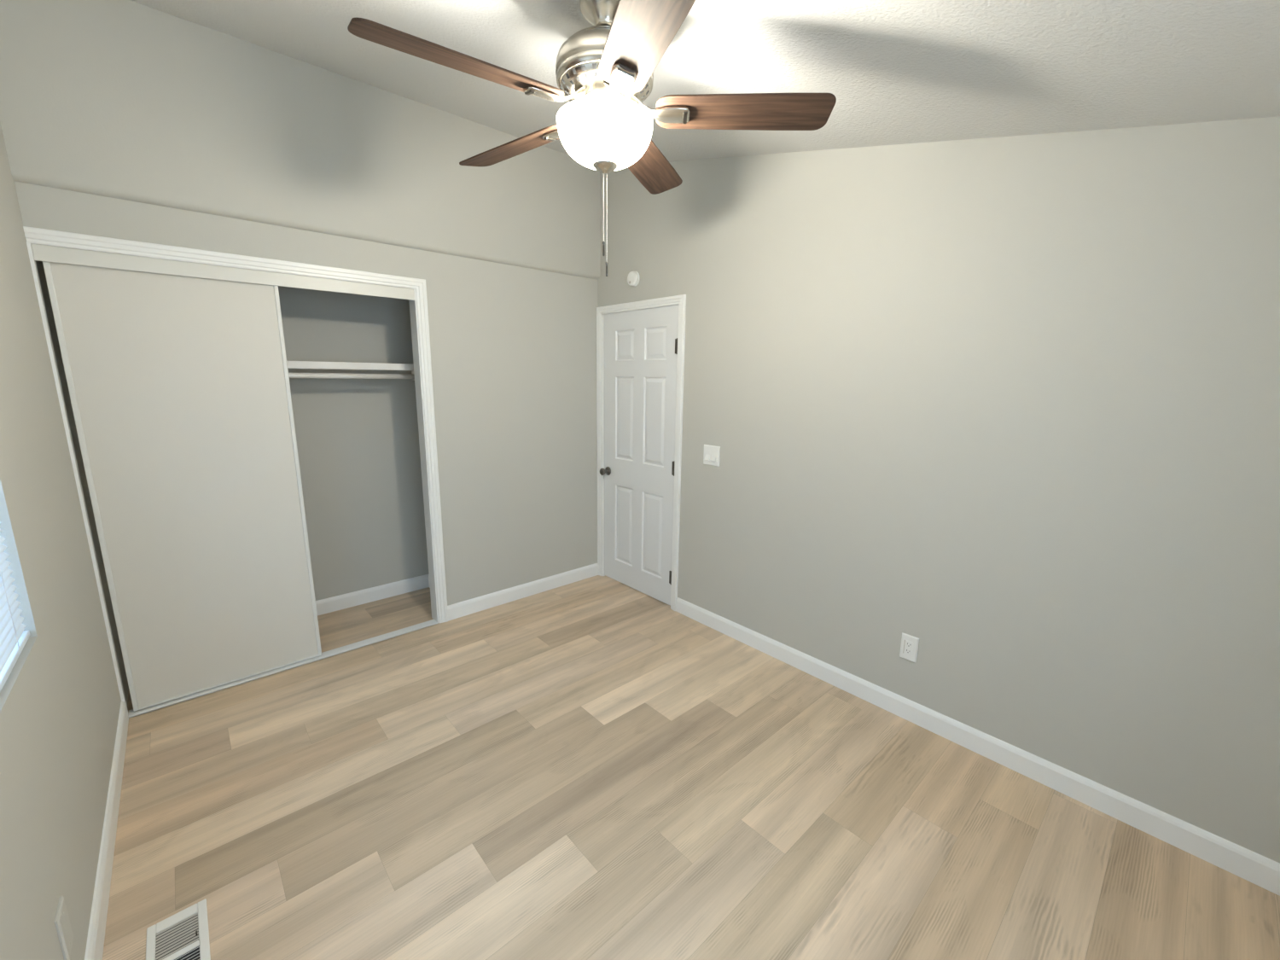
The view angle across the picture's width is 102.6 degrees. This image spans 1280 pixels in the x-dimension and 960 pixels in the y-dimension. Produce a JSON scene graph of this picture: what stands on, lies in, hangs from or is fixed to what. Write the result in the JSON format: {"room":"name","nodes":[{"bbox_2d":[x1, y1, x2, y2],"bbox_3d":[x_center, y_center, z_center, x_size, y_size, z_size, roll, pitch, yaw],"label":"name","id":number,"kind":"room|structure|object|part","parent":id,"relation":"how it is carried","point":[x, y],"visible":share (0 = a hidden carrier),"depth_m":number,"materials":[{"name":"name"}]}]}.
{"room":"empty bedroom","nodes":[
{"label":"empty bedroom","id":0,"kind":"room"},
{"bbox_2d":[0,122,128,959],"bbox_3d":[-1.325,-0.204,0.850,0.120,3.171,4.640,-9,15,-41],"label":"wall","id":1,"kind":"structure","parent":0,"point":[60,701],"depth_m":1.49,"materials":[{"name":"grey paint"}]},
{"bbox_2d":[0,521,30,692],"bbox_3d":[-1.165,-0.048,0.756,0.032,1.129,1.288,-9,15,-41],"label":"window blind","id":2,"kind":"object","parent":1,"relation":"attached to","point":[14,638],"visible":1,"depth_m":1.24,"materials":[{"name":"white plastic"}]},
{"bbox_3d":[-1.505,-0.118,1.127,0.029,1.081,0.002,-9,15,-41],"label":"ladder cord","id":3,"kind":"part","parent":2,"relation":"part of","materials":[{"name":"white fabric"}]},
{"bbox_3d":[-1.171,0.498,0.865,0.024,0.016,1.284,-9,15,-41],"label":"rail","id":4,"kind":"part","parent":2,"relation":"part of","materials":[{"name":"plastic"}]},
{"bbox_2d":[54,895,73,959],"bbox_3d":[-1.339,1.047,1.195,0.008,0.122,0.078,-9,15,-41],"label":"blank cover plate","id":5,"kind":"object","parent":1,"relation":"attached to","point":[62,923],"visible":1,"depth_m":1.18,"materials":[{"name":"grey plastic"}]},
{"bbox_2d":[26,242,128,714],"bbox_3d":[-2.361,0.094,2.172,0.010,2.046,0.043,-9,15,-41],"label":"trim","id":6,"kind":"structure","parent":1,"relation":"attached to","point":[33,264],"depth_m":2.13,"materials":[{"name":"white wood"}]},
{"bbox_2d":[84,700,128,959],"bbox_3d":[-1.089,1.341,0.971,0.013,0.100,3.786,-9,15,-41],"label":"baseboard","id":7,"kind":"structure","parent":1,"relation":"attached to","point":[94,951],"depth_m":1.64,"materials":[{"name":"white wood"}]},
{"bbox_2d":[0,0,599,605],"bbox_3d":[-1.358,-0.561,2.994,2.742,3.032,0.130,-9,15,-41],"label":"wall","id":8,"kind":"structure","parent":0,"point":[128,100],"depth_m":2.69,"materials":[{"name":"grey paint"}]},
{"bbox_2d":[42,261,321,711],"bbox_3d":[-2.071,0.054,2.454,0.763,1.996,0.021,-9,15,-41],"label":"door","id":9,"kind":"structure","parent":8,"relation":"in","point":[178,386],"depth_m":2.41,"materials":[{"name":"grey wood"}]},
{"bbox_3d":[-2.083,1.028,2.649,0.727,0.010,0.016,-9,15,-41],"label":"rail","id":10,"kind":"part","parent":9,"relation":"part of","materials":[{"name":"silver metal"}]},
{"bbox_2d":[30,243,414,300],"bbox_3d":[-1.842,-0.975,2.479,1.426,0.065,0.093,-9,15,-41],"label":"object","id":11,"kind":"structure","parent":8,"relation":"attached to","point":[41,253],"depth_m":2.31,"materials":[{"name":"white paint"}]},
{"bbox_2d":[23,226,448,622],"bbox_3d":[-1.795,-0.023,2.644,1.498,2.103,0.018,-9,15,-41],"label":"trim","id":12,"kind":"structure","parent":8,"relation":"attached to","point":[36,235],"depth_m":2.65,"materials":[{"name":"white wood"}]},
{"bbox_2d":[128,619,438,718],"bbox_3d":[-1.851,1.002,2.856,1.426,0.008,0.074,-9,15,-41],"label":"trim","id":13,"kind":"structure","parent":8,"relation":"attached to","point":[390,635],"depth_m":2.80,"materials":[{"name":"white wood"}]},
{"bbox_2d":[408,289,438,622],"bbox_3d":[-1.323,-0.090,3.146,0.006,2.050,0.100,-9,15,-41],"label":"trim","id":14,"kind":"structure","parent":8,"relation":"attached to","point":[413,311],"depth_m":3.12,"materials":[{"name":"white wood"}]},
{"bbox_2d":[447,563,598,621],"bbox_3d":[-0.790,0.792,3.744,1.242,0.100,0.013,-9,15,-41],"label":"baseboard","id":15,"kind":"structure","parent":8,"relation":"attached to","point":[480,603],"depth_m":3.67,"materials":[{"name":"white wood"}]},
{"bbox_2d":[278,285,428,600],"bbox_3d":[-1.790,-0.349,3.521,2.742,2.400,0.090,-9,15,-41],"label":"wall","id":16,"kind":"structure","parent":0,"point":[357,439],"depth_m":3.40,"materials":[{"name":"grey paint"}]},
{"bbox_2d":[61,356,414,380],"bbox_3d":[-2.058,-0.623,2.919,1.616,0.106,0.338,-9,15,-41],"label":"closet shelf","id":17,"kind":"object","parent":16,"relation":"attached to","point":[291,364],"visible":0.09,"depth_m":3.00,"materials":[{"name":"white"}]},
{"bbox_2d":[288,372,414,378],"bbox_3d":[-1.983,-0.580,2.841,1.576,0.060,0.060,-9,15,-41],"label":"closet rod","id":18,"kind":"object","parent":17,"relation":"attached to","point":[326,375],"visible":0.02,"depth_m":3.05,"materials":[{"name":"white"}]},
{"bbox_2d":[315,574,428,615],"bbox_3d":[-2.187,0.855,3.338,1.617,0.100,0.013,-9,15,-41],"label":"baseboard","id":19,"kind":"structure","parent":16,"relation":"attached to","point":[355,598],"depth_m":3.60,"materials":[{"name":"white wood"}]},
{"bbox_2d":[102,575,1279,959],"bbox_3d":[-0.282,1.201,2.107,2.862,0.050,4.600,-9,15,-41],"label":"floor","id":20,"kind":"structure","parent":0,"point":[591,768],"depth_m":1.85,"materials":[{"name":"wood"}]},
{"bbox_2d":[145,898,210,959],"bbox_3d":[-1.266,1.298,1.406,0.131,0.011,0.292,-9,15,-41],"label":"floor vent","id":21,"kind":"object","parent":20,"relation":"in","point":[183,935],"visible":1,"depth_m":1.45,"materials":[{"name":"white metal"}]},
{"bbox_2d":[130,0,1279,164],"bbox_3d":[-0.249,-1.482,1.572,2.982,1.159,4.640,-9,15,-41],"label":"ceiling","id":22,"kind":"structure","parent":0,"point":[897,72],"depth_m":1.59,"materials":[{"name":"white paint"}]},
{"bbox_2d":[347,0,836,276],"bbox_3d":[-0.140,-1.005,1.526,1.262,0.749,1.271,-9,15,-41],"label":"ceiling fan","id":23,"kind":"object","parent":22,"relation":"hanging from","point":[605,69],"visible":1,"depth_m":1.45,"materials":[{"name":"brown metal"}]},
{"bbox_3d":[-0.438,-1.044,1.288,0.512,0.006,0.140,-7,28,-34],"label":"blade","id":24,"kind":"part","parent":23,"relation":"part of","materials":[{"name":"brown wood"}]},
{"bbox_3d":[-0.425,-1.137,1.756,0.512,0.006,0.140,9,28,37],"label":"blade","id":25,"kind":"part","parent":23,"relation":"part of","materials":[{"name":"brown wood"}]},
{"bbox_3d":[-0.111,-0.827,1.566,0.004,0.200,0.004,-9,15,-41],"label":"pull chain","id":26,"kind":"part","parent":23,"relation":"part of","materials":[{"name":"silver metal"}]},
{"bbox_3d":[-0.102,-1.132,1.505,0.262,0.033,0.262,-9,15,-41],"label":"vent plate","id":27,"kind":"part","parent":23,"relation":"part of","materials":[{"name":"silver metal"}]},
{"bbox_3d":[-0.104,-1.004,1.530,0.020,0.125,0.020,-9,15,-41],"label":"stem","id":28,"kind":"part","parent":23,"relation":"part of","materials":[{"name":"metal"}]},
{"bbox_3d":[-0.102,-0.798,1.572,0.004,0.260,0.004,-9,15,-41],"label":"pull chain","id":29,"kind":"part","parent":23,"relation":"part of","materials":[{"name":"silver metal"}]},
{"bbox_3d":[0.032,-1.158,1.890,0.140,0.006,0.512,-10,7,21],"label":"blade","id":30,"kind":"part","parent":23,"relation":"part of","materials":[{"name":"brown wood"}]},
{"bbox_3d":[0.012,-1.008,1.133,0.140,0.006,0.512,12,7,-19],"label":"blade","id":31,"kind":"part","parent":23,"relation":"part of","materials":[{"name":"brown wood"}]},
{"bbox_3d":[0.303,-1.078,1.505,0.512,0.006,0.140,1,-3,1],"label":"blade","id":32,"kind":"part","parent":23,"relation":"part of","materials":[{"name":"brown wood"}]},
{"bbox_2d":[598,116,1279,863],"bbox_3d":[0.801,-0.553,2.734,0.120,3.171,4.640,-9,15,-41],"label":"wall","id":33,"kind":"structure","parent":0,"point":[1008,406],"depth_m":1.99,"materials":[{"name":"grey paint"}]},
{"bbox_2d":[602,314,605,575],"bbox_3d":[0.017,-0.170,3.687,0.119,2.028,0.770,-9,15,-41],"label":"trim","id":34,"kind":"structure","parent":33,"relation":"attached to","point":[602,314],"depth_m":3.91,"materials":[{"name":"white wood"}]},
{"bbox_2d":[627,271,639,286],"bbox_3d":[-0.049,-1.344,3.426,0.038,0.100,0.100,-9,15,-41],"label":"smoke detector","id":35,"kind":"object","parent":33,"relation":"attached to","point":[633,278],"visible":1,"depth_m":3.40,"materials":[{"name":"white plastic"}]},
{"bbox_2d":[599,304,678,605],"bbox_3d":[-0.034,-0.162,3.636,0.106,2.006,0.764,-9,15,-41],"label":"door","id":36,"kind":"structure","parent":33,"relation":"in","point":[640,346],"depth_m":3.62,"materials":[{"name":"white paint"}]},
{"bbox_3d":[-0.268,-0.065,3.891,0.070,0.065,0.065,-9,15,-41],"label":"knob","id":37,"kind":"part","parent":36,"relation":"part of","materials":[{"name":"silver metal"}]},
{"bbox_2d":[596,294,686,610],"bbox_3d":[-0.033,-0.182,3.639,0.018,2.069,0.880,-9,15,-41],"label":"trim","id":38,"kind":"structure","parent":33,"relation":"attached to","point":[680,299],"depth_m":3.45,"materials":[{"name":"white wood"}]},
{"bbox_2d":[703,444,720,466],"bbox_3d":[0.431,-0.149,3.121,0.018,0.122,0.124,-9,15,-41],"label":"light switch","id":39,"kind":"object","parent":33,"relation":"attached to","point":[711,456],"visible":1,"depth_m":3.12,"materials":[{"name":"white plastic"}]},
{"bbox_2d":[899,632,919,663],"bbox_3d":[1.247,0.778,2.379,0.009,0.122,0.074,-9,15,-41],"label":"wall outlet","id":40,"kind":"object","parent":33,"relation":"attached to","point":[909,646],"visible":1,"depth_m":2.37,"materials":[{"name":"white plastic"}]},
{"bbox_2d":[903,640,913,656],"bbox_3d":[1.244,0.779,2.377,0.002,0.067,0.033,-9,15,-41],"label":"receptacle","id":41,"kind":"object","parent":40,"relation":"attached to","point":[908,644],"depth_m":2.38,"materials":[{"name":"white plastic"}]},
{"bbox_2d":[675,597,1279,896],"bbox_3d":[1.229,1.075,2.451,0.013,0.100,2.916,-9,15,-41],"label":"baseboard","id":42,"kind":"structure","parent":33,"relation":"attached to","point":[1260,870],"depth_m":2.06,"materials":[{"name":"white wood"}]}
]}

